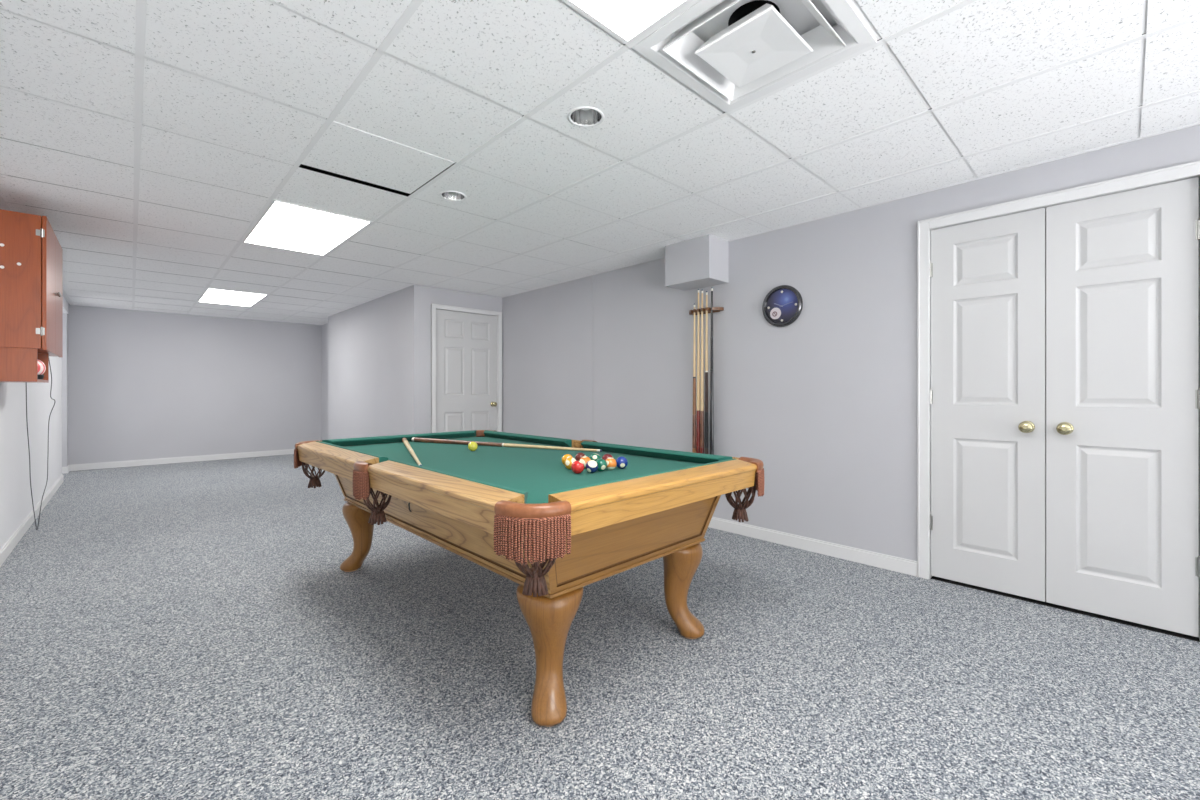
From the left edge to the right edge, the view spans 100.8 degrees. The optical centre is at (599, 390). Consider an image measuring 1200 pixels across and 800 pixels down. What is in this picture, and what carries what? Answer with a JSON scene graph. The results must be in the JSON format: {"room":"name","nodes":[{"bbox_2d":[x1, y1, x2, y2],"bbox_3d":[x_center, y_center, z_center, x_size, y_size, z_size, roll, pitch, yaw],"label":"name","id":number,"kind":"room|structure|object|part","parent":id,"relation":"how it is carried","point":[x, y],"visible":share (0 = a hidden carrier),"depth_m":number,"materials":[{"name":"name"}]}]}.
{"room":"basement game room","nodes":[
{"label":"basement game room","id":0,"kind":"room"},
{"bbox_2d":[0,174,68,548],"bbox_3d":[-2.475,-0.179,1.648,0.100,2.605,13.880,0,0,-43],"label":"wall","id":1,"kind":"structure","parent":0,"point":[16,504],"depth_m":4.03,"materials":[{"name":"paint"}]},
{"bbox_2d":[0,209,62,382],"bbox_3d":[-3.783,-0.555,3.301,0.269,1.007,0.998,0,0,-43],"label":"upper cabinet","id":2,"kind":"object","parent":1,"relation":"attached to","point":[31,253],"visible":1,"depth_m":2.97,"materials":[{"name":"brown wood"}]},
{"bbox_2d":[0,347,48,382],"bbox_3d":[-3.671,-0.151,3.135,0.205,0.200,0.575,0,0,-43],"label":"tray","id":3,"kind":"object","parent":2,"relation":"on","point":[17,364],"depth_m":2.96,"materials":[{"name":"brown wood"}]},
{"bbox_2d":[26,382,36,529],"bbox_3d":[-4.141,0.533,3.609,1.024,1.171,0.017,0,0,44],"label":"power cord","id":4,"kind":"object","parent":2,"relation":"hanging from","point":[26,382],"visible":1,"depth_m":3.52,"materials":[{"name":"grey plastic"}]},
{"bbox_2d":[37,360,54,529],"bbox_3d":[-4.173,0.435,3.741,0.824,1.368,0.044,0,0,38],"label":"power cord","id":5,"kind":"object","parent":2,"relation":"hanging from","point":[49,360],"visible":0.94,"depth_m":3.66,"materials":[{"name":"grey plastic"}]},
{"bbox_3d":[-3.542,-0.652,3.191,0.018,0.813,0.489,0,0,-43],"label":"door","id":6,"kind":"part","parent":2,"relation":"part of","materials":[{"name":"brown wood"}]},
{"bbox_3d":[-3.879,-0.652,3.548,0.018,0.813,0.489,0,0,-43],"label":"door","id":7,"kind":"part","parent":2,"relation":"part of","materials":[{"name":"brown wood"}]},
{"bbox_3d":[-3.652,-0.084,3.185,0.116,0.032,0.116,0,0,-43],"label":"stand","id":8,"kind":"object","parent":2,"relation":"in","visible":0},
{"bbox_2d":[38,360,45,374],"bbox_3d":[-3.652,-0.142,3.184,0.128,0.128,0.128,0,0,-43],"label":"striped ball","id":9,"kind":"object","parent":8,"relation":"on","point":[41,366],"visible":0.21,"depth_m":3.19,"materials":[{"name":"red plastic"}]},
{"bbox_2d":[0,474,63,566],"bbox_3d":[-2.131,1.079,1.367,0.014,0.090,13.000,0,0,-43],"label":"baseboard","id":10,"kind":"structure","parent":1,"relation":"attached to","point":[5,551],"depth_m":3.94,"materials":[{"name":"white paint"}]},
{"bbox_2d":[62,290,321,466],"bbox_3d":[-6.522,-0.179,7.592,4.500,2.605,0.320,0,0,-43],"label":"wall","id":11,"kind":"structure","parent":0,"point":[137,385],"depth_m":7.71,"materials":[{"name":"grey paint"}]},
{"bbox_2d":[62,449,293,473],"bbox_3d":[-6.519,1.079,7.516,4.200,0.090,0.234,0,0,-43],"label":"baseboard","id":12,"kind":"structure","parent":11,"relation":"attached to","point":[102,465],"depth_m":7.61,"materials":[{"name":"white paint"}]},
{"bbox_2d":[322,313,327,439],"bbox_3d":[-4.577,-0.179,8.591,0.100,2.605,1.340,0,0,-43],"label":"wall","id":13,"kind":"structure","parent":0,"point":[325,326],"depth_m":8.86,"materials":[{"name":"grey paint"}]},
{"bbox_2d":[328,268,409,439],"bbox_3d":[-3.188,-0.179,6.890,0.217,2.605,3.240,0,0,-43],"label":"wall","id":14,"kind":"structure","parent":0,"point":[369,342],"depth_m":6.58,"materials":[{"name":"grey paint"}]},
{"bbox_2d":[410,270,501,433],"bbox_3d":[-1.742,-0.179,6.109,1.247,2.605,0.320,0,0,-43],"label":"wall","id":15,"kind":"structure","parent":0,"point":[421,297],"depth_m":5.65,"materials":[{"name":"grey paint"}]},
{"bbox_2d":[436,309,496,432],"bbox_3d":[-1.602,0.086,6.016,0.830,2.050,0.103,0,0,-43],"label":"door","id":16,"kind":"structure","parent":15,"relation":"in","point":[466,343],"depth_m":6.02,"materials":[{"name":"white paint"}]},
{"bbox_3d":[-1.737,-0.731,5.917,0.250,0.215,0.010,0,0,-43],"label":"panel","id":17,"kind":"part","parent":16,"relation":"part of","materials":[{"name":"white paint"}]},
{"bbox_3d":[-1.737,-0.226,5.917,0.250,0.575,0.010,0,0,-43],"label":"panel","id":18,"kind":"part","parent":16,"relation":"part of","materials":[{"name":"white paint"}]},
{"bbox_3d":[-1.737,0.572,5.917,0.250,0.620,0.010,0,0,-43],"label":"panel","id":19,"kind":"part","parent":16,"relation":"part of","materials":[{"name":"white paint"}]},
{"bbox_3d":[-1.485,-0.731,6.155,0.250,0.215,0.010,0,0,-43],"label":"panel","id":20,"kind":"part","parent":16,"relation":"part of","materials":[{"name":"white paint"}]},
{"bbox_3d":[-1.485,-0.226,6.155,0.250,0.575,0.010,0,0,-43],"label":"panel","id":21,"kind":"part","parent":16,"relation":"part of","materials":[{"name":"white paint"}]},
{"bbox_3d":[-1.485,0.572,6.155,0.250,0.620,0.010,0,0,-43],"label":"panel","id":22,"kind":"part","parent":16,"relation":"part of","materials":[{"name":"white paint"}]},
{"bbox_2d":[431,303,501,432],"bbox_3d":[-1.628,0.065,6.050,0.935,2.118,0.123,0,0,-43],"label":"door frame","id":23,"kind":"structure","parent":15,"relation":"attached to","point":[434,307],"depth_m":5.95,"materials":[{"name":"white paint"}]},
{"bbox_2d":[0,454,1199,799],"bbox_3d":[-1.213,1.153,2.991,5.900,0.060,14.300,0,0,-43],"label":"floor","id":24,"kind":"structure","parent":0,"point":[197,630],"depth_m":1.93,"materials":[{"name":"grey carpet"}]},
{"bbox_2d":[294,430,764,726],"bbox_3d":[-0.570,0.720,2.730,1.470,0.806,2.527,0,0,-44],"label":"pool table","id":25,"kind":"object","parent":24,"relation":"on","point":[554,531],"visible":0.89,"depth_m":1.98,"materials":[{"name":"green wood"}]},
{"bbox_3d":[-1.446,0.376,2.685,0.101,0.112,1.036,0,0,-44],"label":"rail","id":26,"kind":"part","parent":25,"relation":"part of","materials":[{"name":"brown wood"}]},
{"bbox_2d":[315,441,387,462],"bbox_3d":[-1.392,0.341,2.738,0.050,0.048,1.035,0,0,-44],"label":"cushion","id":27,"kind":"object","parent":25,"relation":"on","point":[378,459],"depth_m":2.56,"materials":[{"name":"green fabric"}]},
{"bbox_3d":[-1.516,0.910,3.139,0.203,0.419,0.240,0,0,11],"label":"leg","id":28,"kind":"part","parent":25,"relation":"part of","materials":[{"name":"brown wood"}]},
{"bbox_2d":[322,430,475,445],"bbox_3d":[-1.359,0.341,3.534,1.107,0.048,0.050,0,0,-44],"label":"cushion","id":29,"kind":"object","parent":25,"relation":"on","point":[378,440],"depth_m":3.45,"materials":[{"name":"green fabric"}]},
{"bbox_2d":[402,438,421,465],"bbox_3d":[-1.104,0.349,2.905,0.032,0.032,1.256,0,0,-25],"label":"pool cue","id":30,"kind":"object","parent":25,"relation":"on","point":[404,440],"visible":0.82,"depth_m":2.84,"materials":[{"name":"brown wood"}]},
{"bbox_3d":[-0.917,0.557,2.389,0.103,0.272,2.216,0,0,-44],"label":"apron panel","id":31,"kind":"part","parent":25,"relation":"part of","materials":[{"name":"brown wood"}]},
{"bbox_3d":[-0.630,0.376,1.854,0.101,0.112,1.036,0,0,-44],"label":"rail","id":32,"kind":"part","parent":25,"relation":"part of","materials":[{"name":"brown wood"}]},
{"bbox_2d":[390,460,527,503],"bbox_3d":[-0.577,0.341,1.908,0.050,0.048,1.035,0,0,-44],"label":"cushion","id":33,"kind":"object","parent":25,"relation":"on","point":[523,495],"depth_m":1.76,"materials":[{"name":"brown wood"}]},
{"bbox_2d":[468,442,477,450],"bbox_3d":[-0.764,0.338,2.982,0.057,0.057,0.057,0,0,-43],"label":"ball","id":34,"kind":"object","parent":25,"relation":"on","point":[472,446],"visible":1,"depth_m":2.96,"materials":[{"name":"yellow plastic"}]},
{"bbox_2d":[412,437,601,451],"bbox_3d":[-0.658,0.349,3.221,1.454,0.032,0.033,0,0,24],"label":"pool cue","id":35,"kind":"object","parent":25,"relation":"on","point":[414,439],"visible":0.98,"depth_m":3.23,"materials":[{"name":"white"}]},
{"bbox_3d":[-0.570,0.695,2.730,0.920,0.014,2.088,0,0,-44],"label":"moulding","id":36,"kind":"part","parent":25,"relation":"part of","materials":[{"name":"brown wood"}]},
{"bbox_2d":[483,430,571,446],"bbox_3d":[-0.563,0.341,3.552,0.050,0.048,1.035,0,0,-44],"label":"cushion","id":37,"kind":"object","parent":25,"relation":"on","point":[523,438],"depth_m":3.47,"materials":[{"name":"green fabric"}]},
{"bbox_3d":[-0.170,0.910,1.775,0.228,0.419,0.237,0,0,-40],"label":"leg","id":38,"kind":"part","parent":25,"relation":"part of","materials":[{"name":"brown wood"}]},
{"bbox_2d":[562,454,571,464],"bbox_3d":[-0.157,0.338,2.397,0.057,0.057,0.057,0,0,-15],"label":"ball","id":39,"kind":"object","parent":25,"relation":"on","point":[565,456],"visible":0.56,"depth_m":2.38,"materials":[{"name":"yellow plastic"}]},
{"bbox_2d":[565,457,575,469],"bbox_3d":[-0.135,0.338,2.290,0.057,0.057,0.057,0,0,-22],"label":"ball","id":40,"kind":"object","parent":25,"relation":"on","point":[568,462],"visible":0.69,"depth_m":2.27,"materials":[{"name":"yellow plastic"}]},
{"bbox_3d":[-0.509,0.376,3.605,0.101,0.112,1.036,0,0,-44],"label":"rail","id":41,"kind":"part","parent":25,"relation":"part of","materials":[{"name":"brown wood"}]},
{"bbox_2d":[571,461,583,473],"bbox_3d":[-0.098,0.338,2.176,0.057,0.057,0.057,0,0,-21],"label":"ball","id":42,"kind":"object","parent":25,"relation":"on","point":[577,467],"visible":1,"depth_m":2.16,"materials":[{"name":"red plastic"}]},
{"bbox_2d":[575,452,585,460],"bbox_3d":[-0.096,0.338,2.464,0.057,0.057,0.057,0,0,-23],"label":"ball","id":43,"kind":"object","parent":25,"relation":"on","point":[579,455],"visible":0.46,"depth_m":2.44,"materials":[{"name":"red plastic"}]},
{"bbox_2d":[579,456,590,467],"bbox_3d":[-0.069,0.338,2.322,0.057,0.057,0.057,0,0,-17],"label":"ball","id":44,"kind":"object","parent":25,"relation":"on","point":[584,459],"visible":0.46,"depth_m":2.30,"materials":[{"name":"orange plastic"}]},
{"bbox_2d":[585,460,597,472],"bbox_3d":[-0.036,0.338,2.194,0.057,0.057,0.057,0,0,-22],"label":"ball","id":45,"kind":"object","parent":25,"relation":"on","point":[591,466],"visible":1,"depth_m":2.17,"materials":[{"name":"plastic"}]},
{"bbox_2d":[589,453,600,460],"bbox_3d":[-0.025,0.338,2.430,0.057,0.057,0.057,0,0,-27],"label":"ball","id":46,"kind":"object","parent":25,"relation":"on","point":[594,456],"visible":0.45,"depth_m":2.41,"materials":[{"name":"green plastic"}]},
{"bbox_2d":[596,459,606,470],"bbox_3d":[0.004,0.338,2.239,0.057,0.057,0.057,0,0,-19],"label":"ball","id":47,"kind":"object","parent":25,"relation":"on","point":[602,464],"visible":0.79,"depth_m":2.22,"materials":[{"name":"green plastic"}]},
{"bbox_2d":[602,453,612,459],"bbox_3d":[0.037,0.338,2.422,0.057,0.057,0.057,0,0,-20],"label":"ball","id":48,"kind":"object","parent":25,"relation":"on","point":[605,456],"visible":0.43,"depth_m":2.40,"materials":[{"name":"red plastic"}]},
{"bbox_2d":[605,458,616,469],"bbox_3d":[0.048,0.338,2.276,0.057,0.057,0.057,0,0,-18],"label":"ball","id":49,"kind":"object","parent":25,"relation":"on","point":[611,462],"visible":0.85,"depth_m":2.25,"materials":[{"name":"orange plastic"}]},
{"bbox_2d":[616,456,627,468],"bbox_3d":[0.101,0.338,2.314,0.057,0.057,0.057,0,0,35],"label":"ball","id":50,"kind":"object","parent":25,"relation":"on","point":[622,462],"visible":0.95,"depth_m":2.29,"materials":[{"name":"blue plastic"}]},
{"bbox_3d":[0.175,0.557,1.971,1.076,0.272,0.089,0,0,-44],"label":"apron panel","id":51,"kind":"part","parent":25,"relation":"part of","materials":[{"name":"brown wood"}]},
{"bbox_2d":[548,459,735,494],"bbox_3d":[0.220,0.341,1.926,1.107,0.048,0.050,0,0,-44],"label":"cushion","id":52,"kind":"object","parent":25,"relation":"on","point":[729,460],"depth_m":1.80,"materials":[{"name":"green fabric"}]},
{"bbox_3d":[0.273,0.376,1.871,1.108,0.112,0.101,0,0,-44],"label":"rail","id":53,"kind":"part","parent":25,"relation":"part of","materials":[{"name":"brown wood"}]},
{"bbox_2d":[581,441,732,463],"bbox_3d":[0.252,0.341,2.721,0.050,0.048,1.035,0,0,-44],"label":"cushion","id":54,"kind":"object","parent":25,"relation":"on","point":[625,450],"depth_m":2.66,"materials":[{"name":"green fabric"}]},
{"bbox_3d":[0.375,0.910,2.324,0.205,0.419,0.239,0,0,-5],"label":"leg","id":55,"kind":"part","parent":25,"relation":"part of","materials":[{"name":"brown wood"}]},
{"bbox_2d":[0,0,1199,324],"bbox_3d":[-1.213,-1.351,2.991,6.100,0.340,14.300,0,0,-43],"label":"ceiling","id":56,"kind":"structure","parent":0,"point":[516,55],"depth_m":2.24,"materials":[{"name":"tile"}]},
{"bbox_2d":[197,288,267,306],"bbox_3d":[-4.732,-1.210,6.373,0.594,0.064,1.203,0,0,-43],"label":"ceiling light","id":57,"kind":"object","parent":56,"relation":"attached to","point":[211,295],"visible":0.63,"depth_m":6.32,"materials":[{"name":"white plastic"}]},
{"bbox_2d":[242,199,372,255],"bbox_3d":[-2.220,-1.210,3.714,0.594,0.064,1.203,0,0,-43],"label":"ceiling light","id":58,"kind":"object","parent":56,"relation":"attached to","point":[283,225],"visible":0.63,"depth_m":3.64,"materials":[{"name":"glowing white plastic diffuser"},{"name":"white enamel"}]},
{"bbox_2d":[301,121,454,193],"bbox_3d":[-1.161,-1.190,2.584,0.582,0.016,0.564,0,0,-43],"label":"tile","id":59,"kind":"structure","parent":56,"relation":"attached to","point":[344,150],"depth_m":2.54,"materials":[{"name":"white"}]},
{"bbox_2d":[440,191,466,200],"bbox_3d":[-0.894,-1.227,3.020,0.158,0.099,0.158,0,0,-43],"label":"recessed light","id":60,"kind":"object","parent":56,"relation":"in","point":[448,195],"visible":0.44,"depth_m":3.07,"materials":[{"name":"white metal"}]},
{"bbox_2d":[568,107,603,126],"bbox_3d":[-0.061,-1.227,2.147,0.158,0.099,0.158,0,0,-43],"label":"recessed light","id":61,"kind":"object","parent":56,"relation":"in","point":[580,116],"visible":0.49,"depth_m":2.20,"materials":[{"name":"white metal"}]},
{"bbox_2d":[0,0,1199,324],"bbox_3d":[-1.035,-1.185,3.159,4.070,0.008,14.100,0,0,-43],"label":"grid","id":62,"kind":"object","parent":56,"relation":"attached to","point":[141,5],"visible":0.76,"depth_m":2.17,"materials":[{"name":"white metal"}]},
{"bbox_2d":[562,0,692,45],"bbox_3d":[0.291,-1.210,1.056,0.594,0.064,1.203,0,0,-43],"label":"ceiling light","id":63,"kind":"object","parent":56,"relation":"attached to","point":[627,21],"visible":1,"depth_m":1.55,"materials":[{"name":"glowing white light panel"}]},
{"bbox_2d":[632,0,876,112],"bbox_3d":[0.525,-1.287,1.696,0.586,0.269,0.586,0,0,-43],"label":"ceiling vent","id":64,"kind":"object","parent":56,"relation":"in","point":[733,54],"visible":0.98,"depth_m":1.71,"materials":[{"name":"white metal"}]},
{"bbox_3d":[0.525,-1.182,1.696,0.284,0.059,0.284,0,0,-43],"label":"plate","id":65,"kind":"part","parent":64,"relation":"part of","materials":[{"name":"white metal"}]},
{"bbox_2d":[665,234,727,290],"bbox_3d":[0.778,-1.027,4.011,0.265,0.349,0.432,0,0,-43],"label":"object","id":66,"kind":"structure","parent":0,"point":[699,262],"depth_m":3.90,"materials":[{"name":"grey paint"}]},
{"bbox_2d":[502,105,1199,641],"bbox_3d":[2.240,-0.179,3.103,0.625,2.605,9.520,0,0,-43],"label":"wall","id":67,"kind":"structure","parent":0,"point":[826,399],"depth_m":3.54,"materials":[{"name":"grey paint"}]},
{"bbox_2d":[689,307,723,314],"bbox_3d":[0.839,0.010,4.056,0.115,1.347,0.340,0,0,-43],"label":"cue rack","id":68,"kind":"object","parent":67,"relation":"attached to","point":[715,309],"visible":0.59,"depth_m":4.01,"materials":[{"name":"brown wood"}]},
{"bbox_2d":[692,304,695,452],"bbox_3d":[0.782,-0.029,4.108,0.035,1.374,0.035,0,0,-43],"label":"pool cue","id":69,"kind":"object","parent":68,"relation":"on","point":[694,327],"visible":0.83,"depth_m":4.10,"materials":[{"name":"beige wood"}]},
{"bbox_2d":[696,289,699,452],"bbox_3d":[0.808,-0.087,4.078,0.035,1.490,0.035,0,0,-43],"label":"pool cue","id":70,"kind":"object","parent":68,"relation":"on","point":[698,313],"visible":0.77,"depth_m":4.07,"materials":[{"name":"beige wood"}]},
{"bbox_2d":[700,289,703,453],"bbox_3d":[0.833,-0.082,4.051,0.035,1.480,0.035,0,0,-43],"label":"pool cue","id":71,"kind":"object","parent":68,"relation":"on","point":[702,352],"visible":0.79,"depth_m":4.04,"materials":[{"name":"beige wood"}]},
{"bbox_2d":[704,291,708,453],"bbox_3d":[0.863,-0.072,4.019,0.035,1.460,0.035,0,0,-43],"label":"pool cue","id":72,"kind":"object","parent":68,"relation":"on","point":[706,443],"visible":0.81,"depth_m":4.01,"materials":[{"name":"beige wood"}]},
{"bbox_2d":[710,287,713,454],"bbox_3d":[0.897,-0.084,3.983,0.035,1.484,0.035,0,0,-43],"label":"pool cue","id":73,"kind":"object","parent":68,"relation":"on","point":[711,357],"visible":0.78,"depth_m":3.97,"materials":[{"name":"black wood"}]},
{"bbox_2d":[762,285,802,326],"bbox_3d":[1.320,-0.612,3.607,0.031,0.304,0.304,0,0,-43],"label":"wall clock","id":74,"kind":"object","parent":67,"relation":"attached to","point":[782,306],"visible":1,"depth_m":3.60,"materials":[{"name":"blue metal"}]},
{"bbox_2d":[770,308,780,318],"bbox_3d":[1.288,-0.564,3.646,0.003,0.086,0.086,0,0,-43],"label":"picture","id":75,"kind":"object","parent":74,"relation":"attached to","point":[775,313],"depth_m":3.64,"materials":[{"name":"grey"}]},
{"bbox_2d":[708,517,916,576],"bbox_3d":[2.012,1.079,2.888,0.014,0.090,9.520,0,0,-43],"label":"baseboard","id":76,"kind":"structure","parent":67,"relation":"attached to","point":[897,564],"depth_m":3.40,"materials":[{"name":"white paint"}]},
{"bbox_2d":[930,208,1045,601],"bbox_3d":[2.127,0.075,2.758,0.103,2.052,0.516,0,0,-43],"label":"door","id":77,"kind":"structure","parent":67,"relation":"in","point":[988,276],"depth_m":2.75,"materials":[{"name":"white paint"}]},
{"bbox_3d":[2.146,-0.722,2.769,0.010,0.246,0.286,0,0,-43],"label":"panel","id":78,"kind":"part","parent":77,"relation":"part of","materials":[{"name":"white wood"}]},
{"bbox_3d":[2.146,-0.220,2.769,0.010,0.602,0.286,0,0,-43],"label":"panel","id":79,"kind":"part","parent":77,"relation":"part of","materials":[{"name":"white wood"}]},
{"bbox_3d":[2.146,0.596,2.769,0.010,0.639,0.286,0,0,-43],"label":"panel","id":80,"kind":"part","parent":77,"relation":"part of","materials":[{"name":"white wood"}]},
{"bbox_3d":[2.242,0.195,2.611,0.068,0.064,0.064,0,0,-43],"label":"knob","id":81,"kind":"part","parent":77,"relation":"part of","materials":[{"name":"gold metal"}]},
{"bbox_2d":[917,161,1199,639],"bbox_3d":[2.342,0.054,2.604,0.123,2.138,1.146,0,0,-43],"label":"door frame","id":82,"kind":"structure","parent":67,"relation":"attached to","point":[1188,170],"depth_m":2.94,"materials":[{"name":"white paint"}]},
{"bbox_2d":[1046,177,1199,636],"bbox_3d":[2.483,0.075,2.380,0.103,2.052,0.516,0,0,-43],"label":"door","id":83,"kind":"structure","parent":67,"relation":"in","point":[1123,390],"depth_m":2.37,"materials":[{"name":"white paint"}]},
{"bbox_3d":[2.343,0.195,2.503,0.068,0.064,0.064,0,0,-43],"label":"knob","id":84,"kind":"part","parent":83,"relation":"part of","materials":[{"name":"gold metal"}]},
{"bbox_3d":[2.497,-0.722,2.398,0.010,0.246,0.286,0,0,-43],"label":"panel","id":85,"kind":"part","parent":83,"relation":"part of","materials":[{"name":"white wood"}]},
{"bbox_3d":[2.497,-0.220,2.398,0.010,0.602,0.286,0,0,-43],"label":"panel","id":86,"kind":"part","parent":83,"relation":"part of","materials":[{"name":"white wood"}]},
{"bbox_3d":[2.497,0.596,2.398,0.010,0.639,0.286,0,0,-43],"label":"panel","id":87,"kind":"part","parent":83,"relation":"part of","materials":[{"name":"white wood"}]}
]}

